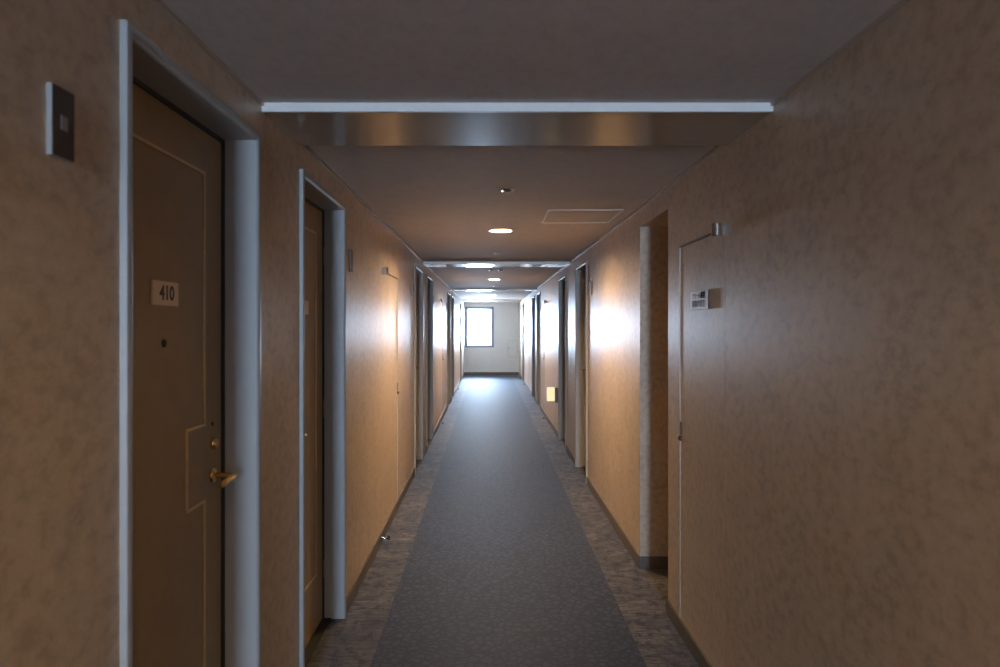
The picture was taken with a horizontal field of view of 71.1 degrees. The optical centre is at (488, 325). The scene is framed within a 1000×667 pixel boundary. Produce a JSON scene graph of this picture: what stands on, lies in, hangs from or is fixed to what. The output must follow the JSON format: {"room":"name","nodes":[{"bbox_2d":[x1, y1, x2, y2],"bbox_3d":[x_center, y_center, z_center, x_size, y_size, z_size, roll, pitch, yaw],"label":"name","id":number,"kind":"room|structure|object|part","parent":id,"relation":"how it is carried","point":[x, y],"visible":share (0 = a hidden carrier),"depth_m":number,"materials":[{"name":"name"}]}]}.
{"room":"hotel corridor","nodes":[
{"label":"hotel corridor","id":0,"kind":"room"},
{"bbox_2d":[0,0,463,666],"bbox_3d":[-0.948,0.408,6.500,0.300,2.584,33.400,0,0,0],"label":"wall","id":1,"kind":"structure","parent":0,"point":[60,220],"depth_m":1.40,"materials":[{"name":"beige paper"}]},
{"bbox_2d":[46,82,73,162],"bbox_3d":[-0.792,-0.375,1.297,0.013,0.130,0.067,0,0,0],"label":"sign","id":2,"kind":"object","parent":1,"relation":"attached to","point":[59,102],"visible":1,"depth_m":1.28,"materials":[{"name":"grey paint"}]},
{"bbox_2d":[120,20,260,666],"bbox_3d":[-0.870,0.469,1.962,0.177,2.263,0.895,0,0,0],"label":"door","id":3,"kind":"structure","parent":1,"relation":"in","point":[190,165],"depth_m":2.09,"materials":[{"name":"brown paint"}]},
{"bbox_3d":[-0.900,-0.090,1.949,0.008,0.067,0.154,0,0,0],"label":"number plate","id":4,"kind":"part","parent":3,"relation":"part of","materials":[{"name":"beige plastic"}]},
{"bbox_3d":[-0.901,0.408,1.962,0.005,1.793,0.524,0,0,0],"label":"moulding","id":5,"kind":"part","parent":3,"relation":"part of","materials":[{"name":"brown wood"}]},
{"bbox_3d":[-0.862,0.489,2.247,0.084,0.054,0.146,0,0,0],"label":"lever handle","id":6,"kind":"part","parent":3,"relation":"part of","materials":[{"name":"gold metal"}]},
{"bbox_2d":[152,0,463,301],"bbox_3d":[-0.792,-0.778,6.500,0.011,0.012,33.000,0,0,0],"label":"trim","id":7,"kind":"structure","parent":1,"relation":"attached to","point":[159,3],"depth_m":2.18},
{"bbox_2d":[299,169,345,666],"bbox_3d":[-0.870,0.469,3.402,0.177,2.263,0.895,0,0,0],"label":"door frame","id":8,"kind":"structure","parent":1,"relation":"in","point":[322,216],"depth_m":3.77,"materials":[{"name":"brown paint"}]},
{"bbox_3d":[-0.900,-0.090,3.416,0.007,0.067,0.154,0,0,0],"label":"number plate","id":9,"kind":"part","parent":8,"relation":"part of","materials":[{"name":"beige plastic"}]},
{"bbox_3d":[-0.901,0.408,3.402,0.005,1.793,0.524,0,0,0],"label":"moulding","id":10,"kind":"part","parent":8,"relation":"part of","materials":[{"name":"gold metal"}]},
{"bbox_2d":[349,249,352,272],"bbox_3d":[-0.792,-0.375,4.035,0.013,0.130,0.067,0,0,0],"label":"sign","id":11,"kind":"object","parent":1,"relation":"attached to","point":[350,250],"visible":1,"depth_m":4.01,"materials":[{"name":"metal"}]},
{"bbox_2d":[381,267,398,529],"bbox_3d":[-0.789,0.556,5.661,0.088,1.987,0.951,0,0,0],"label":"door","id":12,"kind":"structure","parent":1,"relation":"in","point":[389,283],"depth_m":5.64,"materials":[{"name":"beige paint"}]},
{"bbox_3d":[-0.811,0.570,6.133,0.034,1.961,0.006,0,0,0],"label":"edge trim","id":13,"kind":"part","parent":12,"relation":"part of","materials":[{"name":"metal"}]},
{"bbox_2d":[346,372,464,614],"bbox_3d":[-0.792,1.561,6.500,0.011,0.078,33.000,0,0,0],"label":"baseboard","id":14,"kind":"structure","parent":1,"relation":"attached to","point":[356,585],"depth_m":5.10,"materials":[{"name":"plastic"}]},
{"bbox_2d":[414,264,422,474],"bbox_3d":[-0.870,0.469,7.968,0.177,2.263,0.895,0,0,0],"label":"door frame","id":15,"kind":"structure","parent":1,"relation":"in","point":[418,273],"depth_m":8.38,"materials":[{"name":"grey paint"}]},
{"bbox_2d":[426,274,432,450],"bbox_3d":[-0.870,0.469,9.428,0.177,2.263,0.895,0,0,0],"label":"door frame","id":16,"kind":"structure","parent":1,"relation":"in","point":[429,281],"depth_m":9.84,"materials":[{"name":"grey paint"}]},
{"bbox_2d":[439,299,443,418],"bbox_3d":[-0.789,0.556,11.711,0.088,1.987,0.951,0,0,0],"label":"door","id":17,"kind":"structure","parent":1,"relation":"in","point":[441,359],"depth_m":11.64,"materials":[{"name":"brown wood"}]},
{"bbox_2d":[447,292,450,404],"bbox_3d":[-0.870,0.469,13.998,0.177,2.263,0.895,0,0,0],"label":"door","id":18,"kind":"structure","parent":1,"relation":"in","point":[448,293],"depth_m":14.41,"materials":[{"name":"grey paint"}]},
{"bbox_2d":[451,295,453,396],"bbox_3d":[-0.870,0.469,15.467,0.177,2.263,0.895,0,0,0],"label":"door","id":19,"kind":"structure","parent":1,"relation":"in","point":[452,297],"depth_m":15.88,"materials":[{"name":"grey paint"}]},
{"bbox_2d":[456,308,457,386],"bbox_3d":[-0.789,0.556,17.761,0.088,1.987,0.951,0,0,0],"label":"door","id":20,"kind":"structure","parent":1,"relation":"in","point":[456,308],"depth_m":17.46,"materials":[{"name":"beige metal"}]},
{"bbox_2d":[460,302,461,382],"bbox_3d":[-0.870,0.469,20.047,0.177,2.263,0.895,0,0,0],"label":"door","id":21,"kind":"structure","parent":1,"relation":"in","point":[460,302],"depth_m":19.60,"materials":[{"name":"grey paint"}]},
{"bbox_2d":[464,303,518,371],"bbox_3d":[0.102,0.408,23.100,1.799,2.584,0.200,0,0,0],"label":"wall","id":22,"kind":"structure","parent":0,"point":[506,318],"depth_m":23.00,"materials":[{"name":"paint"}]},
{"bbox_2d":[465,307,493,346],"bbox_3d":[-0.297,0.035,23.020,0.950,1.340,0.100,0,0,0],"label":"window","id":23,"kind":"structure","parent":22,"relation":"in","point":[466,308],"depth_m":22.99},
{"bbox_2d":[464,302,518,302],"bbox_3d":[0.102,-0.769,22.991,1.797,0.030,0.018,0,0,0],"label":"trim","id":24,"kind":"structure","parent":22,"relation":"attached to","point":[464,302],"depth_m":22.98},
{"bbox_2d":[465,372,518,374],"bbox_3d":[0.102,1.558,22.994,1.777,0.085,0.012,0,0,0],"label":"baseboard","id":25,"kind":"structure","parent":22,"relation":"attached to","point":[466,373],"depth_m":22.99,"materials":[{"name":"plastic"}]},
{"bbox_2d":[306,375,698,666],"bbox_3d":[1.101,1.650,6.500,4.399,0.100,33.400,0,0,0],"label":"floor","id":26,"kind":"structure","parent":0,"point":[500,551],"depth_m":4.58,"materials":[{"name":"carpet"}]},
{"bbox_2d":[162,0,899,301],"bbox_3d":[0.102,-0.834,6.500,1.799,0.100,33.000,0,0,0],"label":"ceiling","id":27,"kind":"structure","parent":0,"point":[443,202],"depth_m":2.15,"materials":[{"name":"paint"}]},
{"bbox_2d":[462,300,521,300],"bbox_3d":[0.102,-0.768,20.959,1.797,0.031,0.482,0,0,0],"label":"ceiling beam","id":28,"kind":"structure","parent":27,"relation":"attached to","point":[462,300],"depth_m":20.72,"materials":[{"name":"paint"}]},
{"bbox_2d":[450,288,535,290],"bbox_3d":[0.102,-0.768,14.859,1.797,0.031,0.482,0,0,0],"label":"ceiling beam","id":29,"kind":"structure","parent":27,"relation":"attached to","point":[451,289],"depth_m":14.62,"materials":[{"name":"paint"}]},
{"bbox_2d":[423,262,570,266],"bbox_3d":[0.102,-0.768,8.759,1.797,0.031,0.482,0,0,0],"label":"ceiling beam","id":30,"kind":"structure","parent":27,"relation":"attached to","point":[427,264],"depth_m":8.62,"materials":[{"name":"paint"}]},
{"bbox_2d":[488,229,512,232],"bbox_3d":[0.100,-0.800,5.760,0.206,0.040,0.206,0,0,0],"label":"recessed light","id":31,"kind":"object","parent":27,"relation":"in","point":[492,230],"visible":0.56,"depth_m":5.83,"materials":[{"name":"white plastic"}]},
{"bbox_2d":[500,188,513,191],"bbox_3d":[0.106,-0.776,4.020,0.082,0.015,0.082,0,0,0],"label":"ceiling sensor","id":32,"kind":"object","parent":27,"relation":"attached to","point":[502,189],"visible":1,"depth_m":4.00,"materials":[{"name":"silver metal"}]},
{"bbox_2d":[262,103,772,145],"bbox_3d":[0.102,-0.768,2.699,1.797,0.031,0.482,0,0,0],"label":"ceiling beam","id":33,"kind":"structure","parent":27,"relation":"attached to","point":[306,124],"depth_m":2.63,"materials":[{"name":"paint"}]},
{"bbox_2d":[541,210,622,222],"bbox_3d":[0.655,-0.782,5.015,0.510,0.004,0.596,0,0,0],"label":"ceiling hatch","id":34,"kind":"object","parent":27,"relation":"attached to","point":[551,216],"visible":1,"depth_m":5.00,"materials":[{"name":"paint"}]},
{"bbox_2d":[519,0,999,666],"bbox_3d":[2.151,0.408,6.500,2.300,2.584,33.400,0,0,0],"label":"wall","id":35,"kind":"structure","parent":0,"point":[860,215],"depth_m":1.95,"materials":[{"name":"beige paper"}]},
{"bbox_2d":[522,303,523,380],"bbox_3d":[1.073,0.469,20.047,0.177,2.263,0.895,0,0,0],"label":"door","id":36,"kind":"structure","parent":35,"relation":"in","point":[522,303],"depth_m":20.46,"materials":[{"name":"grey paint"}]},
{"bbox_2d":[525,309,528,386],"bbox_3d":[0.992,0.556,17.829,0.088,1.987,0.951,0,0,0],"label":"door","id":37,"kind":"structure","parent":35,"relation":"in","point":[525,309],"depth_m":17.96,"materials":[{"name":"beige metal"}]},
{"bbox_2d":[532,295,534,400],"bbox_3d":[1.073,0.469,15.447,0.177,2.263,0.895,0,0,0],"label":"door","id":38,"kind":"structure","parent":35,"relation":"in","point":[533,297],"depth_m":15.86,"materials":[{"name":"grey paint"}]},
{"bbox_2d":[536,292,539,408],"bbox_3d":[1.073,0.469,13.947,0.177,2.263,0.895,0,0,0],"label":"door","id":39,"kind":"structure","parent":35,"relation":"in","point":[538,293],"depth_m":14.36,"materials":[{"name":"grey paint"}]},
{"bbox_2d":[543,300,546,413],"bbox_3d":[0.992,0.556,12.246,0.088,1.987,0.701,0,0,0],"label":"door","id":40,"kind":"structure","parent":35,"relation":"in","point":[545,301],"depth_m":12.29,"materials":[{"name":"brown wood"}]},
{"bbox_2d":[547,387,557,402],"bbox_3d":[0.926,0.998,10.154,0.150,0.215,0.112,0,0,0],"label":"wall lamp","id":41,"kind":"object","parent":35,"relation":"attached to","point":[552,392],"visible":1,"depth_m":10.11,"materials":[{"name":"metal"}]},
{"bbox_3d":[0.979,0.998,10.154,0.045,0.215,0.112,0,0,0],"label":"plate","id":42,"kind":"part","parent":41,"relation":"part of","materials":[{"name":"metal"}]},
{"bbox_2d":[558,274,566,450],"bbox_3d":[1.073,0.469,9.418,0.177,2.263,0.895,0,0,0],"label":"door","id":43,"kind":"structure","parent":35,"relation":"in","point":[562,282],"depth_m":9.83,"materials":[{"name":"grey paint"}]},
{"bbox_2d":[575,260,587,483],"bbox_3d":[1.073,0.469,7.518,0.177,2.263,0.895,0,0,0],"label":"door","id":44,"kind":"structure","parent":35,"relation":"in","point":[581,271],"depth_m":7.93,"materials":[{"name":"grey paint"}]},
{"bbox_2d":[519,373,711,666],"bbox_3d":[2.095,1.561,6.500,2.211,0.078,33.000,0,0,0],"label":"baseboard","id":45,"kind":"structure","parent":35,"relation":"attached to","point":[642,562],"depth_m":4.61,"materials":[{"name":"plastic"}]},
{"bbox_2d":[678,223,724,666],"bbox_3d":[0.992,0.556,3.306,0.088,1.987,0.701,0,0,0],"label":"door","id":46,"kind":"structure","parent":35,"relation":"in","point":[701,438],"depth_m":3.27,"materials":[{"name":"beige paint"}]},
{"bbox_3d":[1.014,0.570,3.653,0.034,1.961,0.006,0,0,0],"label":"edge trim","id":47,"kind":"part","parent":46,"relation":"part of","materials":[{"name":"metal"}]},
{"bbox_3d":[0.995,-0.122,3.300,0.012,0.088,0.270,0,0,0],"label":"sign plate","id":48,"kind":"part","parent":46,"relation":"part of","materials":[{"name":"white plastic"}]},
{"bbox_2d":[519,0,910,301],"bbox_3d":[0.996,-0.778,6.500,0.011,0.012,33.000,0,0,0],"label":"trim","id":49,"kind":"structure","parent":35,"relation":"attached to","point":[901,3],"depth_m":2.18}
]}

